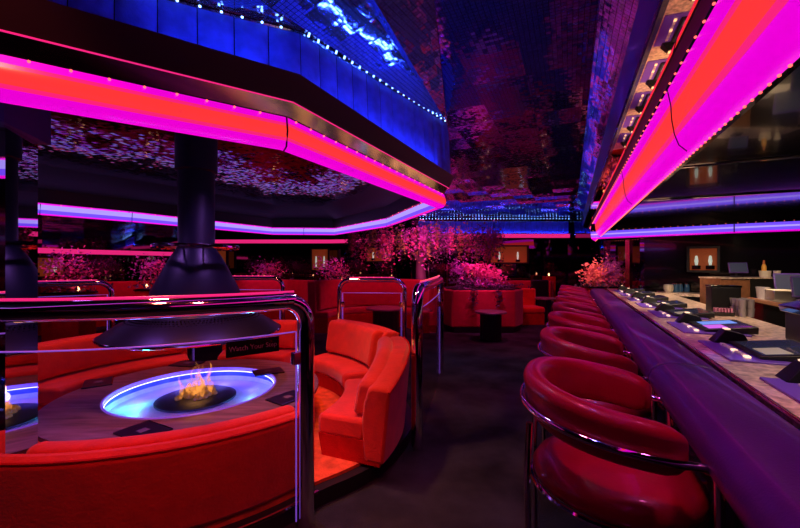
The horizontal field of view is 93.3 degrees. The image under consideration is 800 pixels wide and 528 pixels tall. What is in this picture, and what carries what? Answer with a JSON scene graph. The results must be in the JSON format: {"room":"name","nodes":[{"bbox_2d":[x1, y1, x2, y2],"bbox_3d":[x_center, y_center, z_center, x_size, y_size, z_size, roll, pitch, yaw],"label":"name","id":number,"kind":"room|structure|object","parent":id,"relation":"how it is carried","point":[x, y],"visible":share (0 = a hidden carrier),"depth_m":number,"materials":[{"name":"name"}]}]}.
{"room":"entertainment venue","nodes":[
{"label":"entertainment venue","id":0,"kind":"room"},
{"bbox_2d":[42,215,176,280],"bbox_3d":[-8.136,0.000,11.467,0.080,3.000,4.295,0,0,25],"label":"wall","id":1,"kind":"structure","parent":0,"point":[58,232],"depth_m":10.81,"materials":[{"name":"grey mirror"}]},
{"bbox_2d":[38,256,68,277],"bbox_3d":[-8.710,0.075,9.299,0.160,0.530,0.980,0,0,7],"label":"wall lamp","id":2,"kind":"object","parent":1,"relation":"attached to","point":[40,271],"depth_m":9.37,"materials":[{"name":"brown"}]},
{"bbox_2d":[38,248,172,255],"bbox_3d":[-8.276,-0.318,9.418,1.155,0.135,7.896,0,0,13],"label":"soffit","id":3,"kind":"structure","parent":1,"relation":"attached to","point":[40,250],"depth_m":10.39,"materials":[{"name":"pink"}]},
{"bbox_2d":[215,230,331,280],"bbox_3d":[-4.800,0.000,13.440,4.800,3.000,0.080,0,0,0],"label":"wall","id":4,"kind":"structure","parent":0,"point":[297,256],"depth_m":13.40,"materials":[{"name":"grey mirror"}]},
{"bbox_2d":[38,319,601,527],"bbox_3d":[-0.500,1.550,6.750,19.000,0.100,16.500,0,0,0],"label":"floor","id":5,"kind":"structure","parent":0,"point":[468,472],"depth_m":2.97,"materials":[{"name":"black carpet"}]},
{"bbox_2d":[0,102,50,453],"bbox_3d":[-2.208,0.205,1.974,0.443,2.590,0.392,0,0,-18],"label":"pillar","id":6,"kind":"structure","parent":5,"relation":"on","point":[22,128],"depth_m":2.00,"materials":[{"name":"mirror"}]},
{"bbox_2d":[39,291,97,341],"bbox_3d":[-6.300,1.015,7.200,0.740,0.970,0.440,0,0,0],"label":"plant stand","id":7,"kind":"object","parent":5,"relation":"on","point":[50,331],"visible":0.41,"depth_m":7.00,"materials":[{"name":"red fabric"}]},
{"bbox_2d":[38,242,122,295],"bbox_3d":[-6.280,0.172,7.241,1.886,1.179,0.851,0,0,0],"label":"flower arrangement","id":8,"kind":"object","parent":7,"relation":"on","point":[54,264],"visible":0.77,"depth_m":7.17,"materials":[{"name":"pink plant"}]},
{"bbox_2d":[38,279,114,329],"bbox_3d":[-4.043,0.843,4.424,1.125,1.314,0.084,0,0,-32],"label":"railing","id":9,"kind":"object","parent":5,"relation":"on","point":[108,286],"depth_m":4.53,"materials":[{"name":"silver metal"}]},
{"bbox_2d":[38,281,154,334],"bbox_3d":[-6.663,0.968,9.179,3.257,1.065,1.549,0,0,-25],"label":"banquette","id":10,"kind":"object","parent":5,"relation":"on","point":[120,288],"visible":0.07,"depth_m":9.37,"materials":[{"name":"red fabric"}]},
{"bbox_2d":[38,281,154,297],"bbox_3d":[-6.647,0.728,9.144,2.949,0.585,1.334,0,0,-25],"label":"cushion","id":11,"kind":"object","parent":10,"relation":"on","point":[120,288],"depth_m":9.47,"materials":[{"name":"fabric"}]},
{"bbox_2d":[133,288,150,295],"bbox_3d":[-5.200,1.015,8.100,0.740,0.970,0.440,0,0,0],"label":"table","id":12,"kind":"object","parent":5,"relation":"on","point":[138,292],"visible":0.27,"depth_m":7.90,"materials":[{"name":"black"}]},
{"bbox_2d":[112,251,166,288],"bbox_3d":[-5.217,0.219,8.088,1.830,0.983,0.950,0,0,0],"label":"flower arrangement","id":13,"kind":"object","parent":12,"relation":"on","point":[154,263],"visible":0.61,"depth_m":8.03,"materials":[{"name":"pink plant"}]},
{"bbox_2d":[0,290,313,527],"bbox_3d":[-1.425,0.824,1.816,1.976,1.352,0.392,0,0,-13],"label":"railing","id":14,"kind":"object","parent":5,"relation":"on","point":[12,310],"depth_m":1.86,"materials":[{"name":"silver metal"}]},
{"bbox_2d":[226,336,278,357],"bbox_3d":[-0.755,0.426,1.948,0.265,0.080,0.009,0,0,-38],"label":"sign","id":15,"kind":"object","parent":14,"relation":"attached to","point":[238,348],"visible":1,"depth_m":1.94,"materials":[{"name":"black paint"}]},
{"bbox_2d":[237,490,318,527],"bbox_3d":[-1.227,1.400,1.916,1.653,0.024,0.253,0,0,-21],"label":"trim","id":16,"kind":"structure","parent":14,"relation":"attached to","point":[276,513],"depth_m":2.09,"materials":[{"name":"brown metal"}]},
{"bbox_2d":[189,275,284,359],"bbox_3d":[-2.410,0.833,5.588,1.440,1.334,0.085,0,0,2],"label":"railing","id":17,"kind":"object","parent":5,"relation":"on","point":[252,277],"depth_m":5.55,"materials":[{"name":"silver metal"}]},
{"bbox_2d":[235,279,315,319],"bbox_3d":[-3.419,0.968,10.195,2.922,1.065,1.279,0,0,0],"label":"banquette","id":18,"kind":"object","parent":5,"relation":"on","point":[300,288],"visible":0.23,"depth_m":10.36,"materials":[{"name":"red fabric"}]},
{"bbox_2d":[235,279,314,301],"bbox_3d":[-3.420,0.728,10.173,2.604,0.585,1.029,0,0,0],"label":"cushion","id":19,"kind":"object","parent":18,"relation":"on","point":[300,288],"depth_m":10.42,"materials":[{"name":"fabric"}]},
{"bbox_2d":[220,402,410,527],"bbox_3d":[-1.774,1.450,3.312,3.810,0.100,3.802,0,0,0],"label":"platform","id":20,"kind":"object","parent":5,"relation":"on","point":[332,489],"visible":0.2,"depth_m":2.43,"materials":[{"name":"black"}]},
{"bbox_2d":[38,386,361,527],"bbox_3d":[-1.774,1.389,3.310,3.638,0.022,3.630,0,0,0],"label":"floor","id":21,"kind":"structure","parent":20,"relation":"on","point":[326,468],"depth_m":2.60,"materials":[{"name":"carpet"}]},
{"bbox_2d":[38,333,188,410],"bbox_3d":[-3.013,1.062,3.965,0.756,0.633,1.756,0,0,29],"label":"banquette","id":22,"kind":"object","parent":21,"relation":"on","point":[60,374],"visible":0.43,"depth_m":3.75,"materials":[{"name":"red fabric"}]},
{"bbox_2d":[38,334,183,380],"bbox_3d":[-3.071,0.902,3.997,0.327,0.315,1.514,0,0,29],"label":"cushion","id":23,"kind":"object","parent":22,"relation":"on","point":[70,365],"depth_m":3.80,"materials":[{"name":"red fabric"}]},
{"bbox_2d":[38,353,188,404],"bbox_3d":[-2.926,1.155,3.916,0.553,0.150,1.534,0,0,29],"label":"seat cushion","id":24,"kind":"object","parent":22,"relation":"on","point":[50,389],"depth_m":3.76,"materials":[{"name":"red fabric"}]},
{"bbox_2d":[0,405,294,527],"bbox_3d":[-1.392,1.121,2.049,1.752,0.513,0.634,0,0,-24],"label":"banquette","id":25,"kind":"object","parent":21,"relation":"on","point":[204,475],"visible":0.91,"depth_m":1.84,"materials":[{"name":"red fabric"}]},
{"bbox_2d":[26,405,294,453],"bbox_3d":[-1.197,0.973,2.034,1.247,0.215,0.283,0,0,-24],"label":"cushion","id":26,"kind":"object","parent":25,"relation":"on","point":[272,431],"depth_m":1.95,"materials":[{"name":"red fabric"}]},
{"bbox_2d":[38,359,317,441],"bbox_3d":[-1.760,1.224,3.270,2.060,0.308,2.060,0,0,0],"label":"table","id":27,"kind":"object","parent":21,"relation":"on","point":[138,397],"visible":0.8,"depth_m":3.13,"materials":[{"name":"brown laminate"}]},
{"bbox_2d":[81,376,113,388],"bbox_3d":[-2.724,1.069,3.411,0.214,0.013,0.280,0,0,-35],"label":"menu","id":28,"kind":"object","parent":27,"relation":"on","point":[91,383],"visible":1,"depth_m":3.39,"materials":[{"name":"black paper"}]},
{"bbox_2d":[113,420,172,436],"bbox_3d":[-1.642,1.069,2.417,0.280,0.013,0.214,0,0,28],"label":"menu","id":29,"kind":"object","parent":27,"relation":"on","point":[147,427],"visible":0.74,"depth_m":2.43,"materials":[{"name":"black paper"}]},
{"bbox_2d":[103,371,273,407],"bbox_3d":[-1.760,1.106,3.270,1.278,0.008,1.278,0,0,0],"label":"light","id":30,"kind":"object","parent":27,"relation":"on","point":[168,399],"depth_m":3.40,"materials":[{"name":"blue"}]},
{"bbox_2d":[104,376,272,417],"bbox_3d":[-1.760,1.185,3.270,1.320,0.050,1.320,0,0,0],"label":"basin","id":31,"kind":"object","parent":27,"relation":"in","point":[142,402],"depth_m":3.39,"materials":[{"name":"blue glass"}]},
{"bbox_2d":[174,385,216,400],"bbox_3d":[-1.754,1.108,3.270,0.324,0.100,0.291,0,0,0],"label":"fire","id":32,"kind":"object","parent":27,"relation":"on","point":[188,393],"visible":0.97,"depth_m":3.23,"materials":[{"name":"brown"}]},
{"bbox_2d":[265,390,294,405],"bbox_3d":[-0.896,1.069,3.027,0.214,0.013,0.280,0,0,35],"label":"menu","id":33,"kind":"object","parent":27,"relation":"on","point":[283,399],"visible":0.67,"depth_m":2.99,"materials":[{"name":"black paper"}]},
{"bbox_2d":[218,319,296,362],"bbox_3d":[-1.760,1.052,4.759,1.119,0.653,0.645,0,0,0],"label":"banquette","id":34,"kind":"object","parent":21,"relation":"on","point":[286,341],"visible":0.34,"depth_m":4.72,"materials":[{"name":"red fabric"}]},
{"bbox_2d":[218,349,294,362],"bbox_3d":[-1.760,1.155,4.658,0.973,0.150,0.444,0,0,0],"label":"seat cushion","id":35,"kind":"object","parent":34,"relation":"on","point":[283,355],"depth_m":4.49,"materials":[{"name":"red fabric"}]},
{"bbox_2d":[225,320,296,347],"bbox_3d":[-1.760,0.892,4.821,0.928,0.335,0.223,0,0,0],"label":"cushion","id":36,"kind":"object","parent":34,"relation":"on","point":[287,340],"depth_m":4.75,"materials":[{"name":"red fabric"}]},
{"bbox_2d":[314,319,399,396],"bbox_3d":[-0.564,1.032,4.238,0.664,0.693,1.218,0,0,-39],"label":"banquette","id":37,"kind":"object","parent":21,"relation":"on","point":[351,346],"visible":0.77,"depth_m":4.14,"materials":[{"name":"red fabric"}]},
{"bbox_2d":[314,352,369,387],"bbox_3d":[-0.646,1.155,4.172,0.453,0.150,1.058,0,0,-39],"label":"seat cushion","id":38,"kind":"object","parent":37,"relation":"on","point":[337,368],"depth_m":4.06,"materials":[{"name":"red fabric"}]},
{"bbox_2d":[326,320,383,366],"bbox_3d":[-0.515,0.873,4.278,0.242,0.375,1.019,0,0,-39],"label":"cushion","id":39,"kind":"object","parent":37,"relation":"on","point":[350,343],"depth_m":4.23,"materials":[{"name":"red fabric"}]},
{"bbox_2d":[318,336,410,467],"bbox_3d":[-0.250,1.032,3.101,0.686,0.693,1.171,0,0,0],"label":"banquette","id":40,"kind":"object","parent":21,"relation":"on","point":[365,425],"visible":1,"depth_m":2.67,"materials":[{"name":"red fabric"}]},
{"bbox_2d":[319,378,362,439],"bbox_3d":[-0.331,1.155,3.132,0.450,0.150,1.031,0,0,6],"label":"seat cushion","id":41,"kind":"object","parent":40,"relation":"on","point":[340,421],"depth_m":2.71,"materials":[{"name":"red fabric"}]},
{"bbox_2d":[354,336,392,414],"bbox_3d":[-0.175,0.876,3.117,0.225,0.382,0.982,0,0,6],"label":"cushion","id":42,"kind":"object","parent":40,"relation":"on","point":[380,371],"depth_m":2.76,"materials":[{"name":"red fabric"}]},
{"bbox_2d":[337,277,406,338],"bbox_3d":[-0.369,0.833,4.967,0.921,1.334,0.083,0,0,3],"label":"railing","id":43,"kind":"object","parent":5,"relation":"on","point":[340,303],"depth_m":4.95,"materials":[{"name":"silver metal"}]},
{"bbox_2d":[307,279,436,332],"bbox_3d":[-0.550,0.932,8.884,2.958,1.135,1.402,0,0,0],"label":"banquette","id":44,"kind":"object","parent":5,"relation":"on","point":[322,294],"visible":0.56,"depth_m":8.89,"materials":[{"name":"red fabric"}]},
{"bbox_2d":[315,279,433,310],"bbox_3d":[-0.550,0.693,8.838,2.651,0.655,1.201,0,0,0],"label":"cushion","id":45,"kind":"object","parent":44,"relation":"on","point":[356,295],"depth_m":9.08,"materials":[{"name":"fabric"}]},
{"bbox_2d":[316,306,433,317],"bbox_3d":[-0.550,1.115,8.797,2.603,0.150,1.225,0,0,0],"label":"seat cushion","id":46,"kind":"object","parent":44,"relation":"on","point":[348,311],"depth_m":8.77,"materials":[{"name":"fabric"}]},
{"bbox_2d":[366,305,401,334],"bbox_3d":[-0.300,1.210,8.000,0.840,0.580,0.840,0,0,0],"label":"cocktail table","id":47,"kind":"object","parent":5,"relation":"on","point":[387,316],"visible":0.6,"depth_m":7.76,"materials":[{"name":"brown laminate"}]},
{"bbox_2d":[344,212,507,279],"bbox_3d":[0.696,0.044,10.377,4.393,2.921,1.896,0,0,0],"label":"blossom tree","id":48,"kind":"object","parent":5,"relation":"on","point":[485,242],"visible":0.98,"depth_m":10.07,"materials":[{"name":"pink plant"}]},
{"bbox_2d":[411,275,443,451],"bbox_3d":[0.348,0.822,4.074,0.110,1.356,2.144,0,0,11],"label":"railing","id":49,"kind":"object","parent":5,"relation":"on","point":[417,306],"depth_m":3.04,"materials":[{"name":"silver metal"}]},
{"bbox_2d":[444,286,522,332],"bbox_3d":[1.900,1.025,8.750,1.800,0.950,1.100,0,0,0],"label":"planter","id":50,"kind":"object","parent":5,"relation":"on","point":[460,316],"visible":0.73,"depth_m":8.20,"materials":[{"name":"red"}]},
{"bbox_2d":[444,258,531,309],"bbox_3d":[1.943,0.492,8.572,2.156,1.283,1.069,0,0,0],"label":"flower arrangement","id":51,"kind":"object","parent":50,"relation":"in","point":[488,277],"visible":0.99,"depth_m":8.48,"materials":[{"name":"pink plant"}]},
{"bbox_2d":[475,309,506,341],"bbox_3d":[1.790,1.215,7.460,0.620,0.570,0.620,0,0,0],"label":"cocktail table","id":52,"kind":"object","parent":5,"relation":"on","point":[490,319],"visible":1,"depth_m":7.28,"materials":[{"name":"brown laminate"}]},
{"bbox_2d":[485,280,553,310],"bbox_3d":[3.581,1.002,11.390,2.382,0.995,0.905,0,0,-15],"label":"banquette","id":53,"kind":"object","parent":5,"relation":"on","point":[526,283],"visible":0.16,"depth_m":11.56,"materials":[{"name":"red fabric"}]},
{"bbox_2d":[493,280,550,296],"bbox_3d":[3.569,0.762,11.434,2.090,0.515,0.521,0,0,-15],"label":"cushion","id":54,"kind":"object","parent":53,"relation":"on","point":[526,283],"depth_m":11.58,"materials":[{"name":"fabric"}]},
{"bbox_2d":[522,288,544,324],"bbox_3d":[3.248,1.065,9.570,0.600,0.870,0.640,0,0,-6],"label":"lounge seat","id":55,"kind":"object","parent":5,"relation":"on","point":[533,314],"visible":0.62,"depth_m":9.29,"materials":[{"name":"red fabric"}]},
{"bbox_2d":[531,280,553,309],"bbox_3d":[4.000,0.975,10.625,0.500,1.050,0.510,0,0,0],"label":"armchair","id":56,"kind":"object","parent":5,"relation":"on","point":[541,287],"visible":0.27,"depth_m":10.76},
{"bbox_2d":[534,297,554,321],"bbox_3d":[3.750,1.190,9.900,0.600,0.620,0.600,0,0,0],"label":"cocktail table","id":57,"kind":"object","parent":5,"relation":"on","point":[545,302],"visible":0.58,"depth_m":9.72,"materials":[{"name":"brown laminate"}]},
{"bbox_2d":[560,285,591,296],"bbox_3d":[3.858,0.979,8.208,0.743,1.031,0.834,0,0,24],"label":"bar stool","id":58,"kind":"object","parent":5,"relation":"on","point":[564,286],"visible":0.16,"depth_m":8.28,"materials":[{"name":"leather"}]},
{"bbox_2d":[560,285,588,292],"bbox_3d":[3.796,0.588,8.236,0.554,0.250,0.777,0,0,24],"label":"cushion","id":59,"kind":"object","parent":58,"relation":"on","point":[565,286],"depth_m":8.34,"materials":[{"name":"leather"}]},
{"bbox_2d":[559,287,594,300],"bbox_3d":[3.435,0.979,7.268,0.743,1.031,0.834,0,0,24],"label":"bar stool","id":60,"kind":"object","parent":5,"relation":"on","point":[561,288],"visible":0.19,"depth_m":7.45,"materials":[{"name":"leather"}]},
{"bbox_2d":[559,287,590,295],"bbox_3d":[3.373,0.588,7.296,0.554,0.250,0.777,0,0,24],"label":"cushion","id":61,"kind":"object","parent":60,"relation":"on","point":[562,288],"depth_m":7.45,"materials":[{"name":"leather"}]},
{"bbox_2d":[558,291,600,310],"bbox_3d":[3.012,0.979,6.328,0.743,1.031,0.834,0,0,24],"label":"bar stool","id":62,"kind":"object","parent":5,"relation":"on","point":[565,293],"visible":0.16,"depth_m":6.44,"materials":[{"name":"leather"}]},
{"bbox_2d":[558,291,594,301],"bbox_3d":[2.950,0.588,6.356,0.554,0.250,0.777,0,0,24],"label":"cushion","id":63,"kind":"object","parent":62,"relation":"on","point":[566,293],"depth_m":6.44,"materials":[{"name":"leather"}]},
{"bbox_2d":[555,295,607,321],"bbox_3d":[2.589,0.979,5.388,0.743,1.031,0.834,0,0,24],"label":"bar stool","id":64,"kind":"object","parent":5,"relation":"on","point":[561,298],"visible":0.2,"depth_m":5.42,"materials":[{"name":"leather"}]},
{"bbox_2d":[555,295,599,309],"bbox_3d":[2.527,0.588,5.416,0.554,0.250,0.777,0,0,24],"label":"cushion","id":65,"kind":"object","parent":64,"relation":"on","point":[561,298],"depth_m":5.46,"materials":[{"name":"leather"}]},
{"bbox_2d":[552,301,611,326],"bbox_3d":[2.166,0.979,4.448,0.743,1.031,0.834,0,0,24],"label":"bar stool","id":66,"kind":"object","parent":5,"relation":"on","point":[557,306],"visible":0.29,"depth_m":4.46,"materials":[{"name":"leather"}]},
{"bbox_2d":[546,311,630,358],"bbox_3d":[1.743,0.979,3.508,0.743,1.031,0.834,0,0,24],"label":"bar stool","id":67,"kind":"object","parent":5,"relation":"on","point":[555,318],"visible":0.27,"depth_m":3.49,"materials":[{"name":"leather"}]},
{"bbox_2d":[548,311,616,338],"bbox_3d":[1.681,0.588,3.536,0.554,0.250,0.777,0,0,24],"label":"cushion","id":68,"kind":"object","parent":67,"relation":"on","point":[555,318],"depth_m":3.48,"materials":[{"name":"leather"}]},
{"bbox_2d":[537,326,657,487],"bbox_3d":[1.320,0.979,2.568,0.743,1.031,0.834,0,0,24],"label":"bar stool","id":69,"kind":"object","parent":5,"relation":"on","point":[560,341],"visible":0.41,"depth_m":2.39,"materials":[{"name":"leather"}]},
{"bbox_2d":[540,326,637,374],"bbox_3d":[1.258,0.588,2.596,0.554,0.250,0.777,0,0,24],"label":"cushion","id":70,"kind":"object","parent":69,"relation":"on","point":[560,341],"depth_m":2.48,"materials":[{"name":"leather"}]},
{"bbox_2d":[580,286,619,292],"bbox_3d":[4.820,1.015,8.980,0.900,0.970,0.340,0,0,0],"label":"stand","id":71,"kind":"object","parent":5,"relation":"on","point":[585,287],"visible":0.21,"depth_m":8.90,"materials":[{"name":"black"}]},
{"bbox_2d":[574,247,636,290],"bbox_3d":[5.018,0.160,8.955,1.934,1.199,0.818,0,0,0],"label":"flower display","id":72,"kind":"object","parent":71,"relation":"on","point":[600,276],"visible":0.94,"depth_m":8.89,"materials":[{"name":"pink plant"}]},
{"bbox_2d":[604,240,615,284],"bbox_3d":[5.050,0.470,9.100,0.198,2.060,0.198,0,0,-23],"label":"post","id":73,"kind":"object","parent":5,"relation":"on","point":[609,246],"visible":0.18,"depth_m":9.03,"materials":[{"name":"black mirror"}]},
{"bbox_2d":[519,356,725,527],"bbox_3d":[0.897,0.979,1.628,0.743,1.031,0.834,0,0,24],"label":"bar stool","id":74,"kind":"object","parent":5,"relation":"on","point":[617,469],"visible":0.98,"depth_m":1.41,"materials":[{"name":"leather"}]},
{"bbox_2d":[523,356,688,475],"bbox_3d":[0.835,0.588,1.656,0.554,0.250,0.777,0,0,24],"label":"cushion","id":75,"kind":"object","parent":74,"relation":"on","point":[554,386],"depth_m":1.39,"materials":[{"name":"leather"}]},
{"bbox_2d":[625,239,632,288],"bbox_3d":[5.150,0.470,8.500,0.110,2.060,0.110,0,0,-23],"label":"post","id":76,"kind":"object","parent":5,"relation":"on","point":[628,242],"visible":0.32,"depth_m":8.46,"materials":[{"name":"brown metal"}]},
{"bbox_2d":[590,288,799,527],"bbox_3d":[2.752,1.019,3.571,1.286,0.962,10.746,0,0,24],"label":"bar counter","id":77,"kind":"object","parent":5,"relation":"on","point":[746,430],"depth_m":1.50,"materials":[{"name":"black paint"}]},
{"bbox_2d":[635,296,686,308],"bbox_3d":[3.386,0.495,4.933,0.480,0.107,0.649,0,0,24],"label":"machine","id":78,"kind":"object","parent":77,"relation":"on","point":[647,302],"visible":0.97,"depth_m":4.89,"materials":[{"name":"black plastic"}]},
{"bbox_2d":[647,302,714,319],"bbox_3d":[2.995,0.495,4.063,0.480,0.107,0.649,0,0,24],"label":"machine","id":79,"kind":"object","parent":77,"relation":"on","point":[663,310],"visible":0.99,"depth_m":4.01,"materials":[{"name":"black plastic"}]},
{"bbox_2d":[666,312,758,336],"bbox_3d":[2.603,0.495,3.193,0.480,0.107,0.649,0,0,24],"label":"machine","id":80,"kind":"object","parent":77,"relation":"on","point":[686,322],"visible":1,"depth_m":3.12,"materials":[{"name":"black plastic"}]},
{"bbox_2d":[705,284,741,311],"bbox_3d":[3.632,0.392,4.250,0.270,0.310,0.210,0,0,24],"label":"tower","id":81,"kind":"object","parent":77,"relation":"on","point":[717,296],"visible":0.78,"depth_m":4.18,"materials":[{"name":"black"}]},
{"bbox_2d":[698,328,799,365],"bbox_3d":[2.212,0.495,2.323,0.480,0.107,0.649,0,0,24],"label":"machine","id":82,"kind":"object","parent":77,"relation":"on","point":[734,346],"visible":1,"depth_m":2.29,"materials":[{"name":"black"}]},
{"bbox_2d":[760,359,799,402],"bbox_3d":[1.820,0.495,1.453,0.480,0.107,0.649,0,0,24],"label":"machine","id":83,"kind":"object","parent":77,"relation":"on","point":[788,383],"visible":1,"depth_m":1.70,"materials":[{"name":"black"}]},
{"bbox_2d":[778,300,799,341],"bbox_3d":[2.808,0.377,2.509,0.339,0.340,0.340,0,0,26],"label":"terminal","id":84,"kind":"object","parent":77,"relation":"on","point":[791,309],"visible":0.93,"depth_m":2.61,"materials":[{"name":"black plastic"}]},
{"bbox_2d":[698,277,797,303],"bbox_3d":[5.455,0.853,5.925,1.194,1.295,0.450,0,0,0],"label":"counter","id":85,"kind":"object","parent":5,"relation":"on","point":[749,284],"visible":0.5,"depth_m":5.73,"materials":[{"name":"brown wood"}]},
{"bbox_2d":[727,263,748,276],"bbox_3d":[5.290,0.091,5.932,0.240,0.228,0.152,0,0,20],"label":"monitor","id":86,"kind":"object","parent":85,"relation":"on","point":[736,268],"visible":0.96,"depth_m":5.88,"materials":[{"name":"black plastic"}]},
{"bbox_2d":[747,297,799,327],"bbox_3d":[4.416,0.970,3.878,0.600,1.060,2.191,0,0,24],"label":"station","id":87,"kind":"object","parent":5,"relation":"on","point":[766,310],"visible":0.24,"depth_m":4.50,"materials":[{"name":"black paint"}]},
{"bbox_2d":[764,289,795,300],"bbox_3d":[4.675,0.381,4.648,0.220,0.129,0.260,0,0,24],"label":"metal bin","id":88,"kind":"object","parent":87,"relation":"on","point":[770,294],"visible":0.8,"depth_m":4.56,"materials":[{"name":"silver metal"}]},
{"bbox_2d":[772,273,799,289],"bbox_3d":[5.002,0.282,4.881,0.270,0.325,0.169,0,0,29],"label":"monitor","id":89,"kind":"object","parent":87,"relation":"on","point":[780,280],"visible":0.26,"depth_m":4.88,"materials":[{"name":"black plastic"}]},
{"bbox_3d":[-3.900,1.015,11.250,0.740,0.970,0.440,0,0,0],"label":"plant stand","id":90,"kind":"object","parent":5,"relation":"on","visible":0},
{"bbox_2d":[248,256,299,279],"bbox_3d":[-3.780,0.232,11.204,1.656,0.942,1.024,0,0,0],"label":"flower arrangement","id":91,"kind":"object","parent":90,"relation":"on","point":[271,268],"visible":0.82,"depth_m":11.20,"materials":[{"name":"pink plant"}]},
{"bbox_3d":[-1.900,1.015,10.800,0.740,0.970,0.440,0,0,0],"label":"plant stand","id":92,"kind":"object","parent":5,"relation":"on","visible":0},
{"bbox_2d":[306,256,361,280],"bbox_3d":[-1.869,0.203,10.783,1.662,0.889,0.950,0,0,0],"label":"flower arrangement","id":93,"kind":"object","parent":92,"relation":"on","point":[334,274],"visible":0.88,"depth_m":10.76,"materials":[{"name":"pink plant"}]},
{"bbox_2d":[67,0,599,219],"bbox_3d":[-0.500,-1.550,6.700,19.000,0.100,16.600,0,0,0],"label":"ceiling","id":94,"kind":"structure","parent":0,"point":[516,74],"depth_m":3.44,"materials":[{"name":"mirror"}]},
{"bbox_2d":[0,0,453,234],"bbox_3d":[-1.971,-1.027,4.033,4.778,0.890,7.257,0,0,30],"label":"canopy","id":95,"kind":"object","parent":94,"relation":"hanging from","point":[295,156],"visible":0.98,"depth_m":2.32,"materials":[{"name":"purple plastic"}]},
{"bbox_2d":[92,132,280,349],"bbox_3d":[-1.760,-0.255,3.270,1.399,1.689,1.399,0,0,7],"label":"hood","id":96,"kind":"object","parent":95,"relation":"hanging from","point":[196,266],"visible":0.72,"depth_m":3.08,"materials":[{"name":"black metal"}]},
{"bbox_2d":[166,0,447,123],"bbox_3d":[-1.033,-1.459,2.417,4.278,0.035,0.586,0,0,-37],"label":"string","id":97,"kind":"object","parent":95,"relation":"attached to","point":[197,7],"visible":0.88,"depth_m":2.37,"materials":[{"name":"white plastic"}]},
{"bbox_2d":[185,0,446,121],"bbox_3d":[-0.907,-1.425,1.912,4.686,0.130,1.519,0,0,-37],"label":"ceiling","id":98,"kind":"structure","parent":94,"relation":"attached to","point":[396,42],"depth_m":2.33,"materials":[{"name":"mirror"}]},
{"bbox_2d":[419,218,569,238],"bbox_3d":[3.050,-1.155,12.345,4.900,0.631,0.309,0,0,0],"label":"soffit","id":99,"kind":"structure","parent":94,"relation":"attached to","point":[517,226],"depth_m":12.31,"materials":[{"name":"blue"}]},
{"bbox_2d":[577,0,638,210],"bbox_3d":[2.061,-1.411,4.003,0.164,0.167,12.062,0,0,24],"label":"trim","id":100,"kind":"structure","parent":94,"relation":"attached to","point":[616,18],"depth_m":2.79,"materials":[{"name":"blue mirror"}]},
{"bbox_2d":[582,0,799,240],"bbox_3d":[2.591,-1.052,4.464,0.433,0.876,13.120,0,0,24],"label":"canopy","id":101,"kind":"object","parent":94,"relation":"hanging from","point":[744,49],"visible":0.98,"depth_m":1.77,"materials":[{"name":"purple plastic"}]},
{"bbox_2d":[332,219,411,279],"bbox_3d":[-0.989,0.000,13.039,2.912,3.000,0.080,0,0,16],"label":"wall","id":102,"kind":"structure","parent":0,"point":[402,269],"depth_m":12.97,"materials":[{"name":"grey mirror"}]},
{"bbox_2d":[215,238,411,243],"bbox_3d":[-3.338,-0.767,12.912,7.542,0.135,0.770,0,0,6],"label":"light strip","id":103,"kind":"structure","parent":102,"relation":"attached to","point":[336,241],"depth_m":12.93,"materials":[{"name":"black"}]},
{"bbox_2d":[310,248,329,270],"bbox_3d":[-2.750,-0.150,12.990,0.630,0.780,0.160,0,0,0],"label":"wall lamp","id":104,"kind":"object","parent":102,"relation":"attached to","point":[324,253],"depth_m":13.02,"materials":[{"name":"brown"}]},
{"bbox_2d":[412,219,567,295],"bbox_3d":[3.000,0.000,12.640,5.200,3.000,0.080,0,0,0],"label":"wall","id":105,"kind":"structure","parent":0,"point":[556,250],"depth_m":12.60,"materials":[{"name":"grey mirror"}]},
{"bbox_2d":[489,245,528,263],"bbox_3d":[3.550,-0.310,12.340,1.280,0.600,0.160,0,0,0],"label":"wall niche","id":106,"kind":"object","parent":105,"relation":"in","point":[513,254],"depth_m":12.37,"materials":[{"name":"brown"}]},
{"bbox_2d":[568,210,639,287],"bbox_3d":[5.590,0.000,10.524,0.080,3.000,4.151,0,0,1],"label":"wall","id":107,"kind":"structure","parent":0,"point":[589,249],"depth_m":11.28,"materials":[{"name":"grey mirror"}]},
{"bbox_2d":[619,66,799,221],"bbox_3d":[4.463,-0.960,3.750,8.675,0.080,10.500,0,0,0],"label":"ceiling","id":108,"kind":"structure","parent":0,"point":[770,128],"depth_m":3.80,"materials":[{"name":"black paint"}]},
{"bbox_2d":[644,190,799,200],"bbox_3d":[6.000,-0.915,4.250,5.770,0.024,0.023,0,0,26],"label":"trim","id":109,"kind":"structure","parent":108,"relation":"attached to","point":[798,190],"depth_m":5.05,"materials":[{"name":"silver metal"}]},
{"bbox_2d":[682,155,799,167],"bbox_3d":[5.600,-0.915,2.100,6.708,0.024,0.023,0,0,27],"label":"trim","id":110,"kind":"structure","parent":108,"relation":"attached to","point":[798,156],"depth_m":3.37,"materials":[{"name":"silver metal"}]},
{"bbox_2d":[644,231,799,291],"bbox_3d":[6.991,0.000,6.670,4.657,3.000,0.355,0,0,42],"label":"wall","id":111,"kind":"structure","parent":0,"point":[665,257],"depth_m":7.19,"materials":[{"name":"black paint"}]},
{"bbox_2d":[591,210,799,238],"bbox_3d":[6.435,-0.745,6.814,5.523,0.350,0.268,0,0,41],"label":"cove","id":112,"kind":"object","parent":111,"relation":"attached to","point":[781,221],"visible":0.94,"depth_m":7.21,"materials":[{"name":"purple plastic"}]},
{"bbox_2d":[687,246,719,272],"bbox_3d":[5.853,-0.090,7.293,0.500,0.500,0.160,0,0,43],"label":"wall niche","id":113,"kind":"object","parent":111,"relation":"attached to","point":[699,258],"depth_m":7.30,"materials":[{"name":"brown"}]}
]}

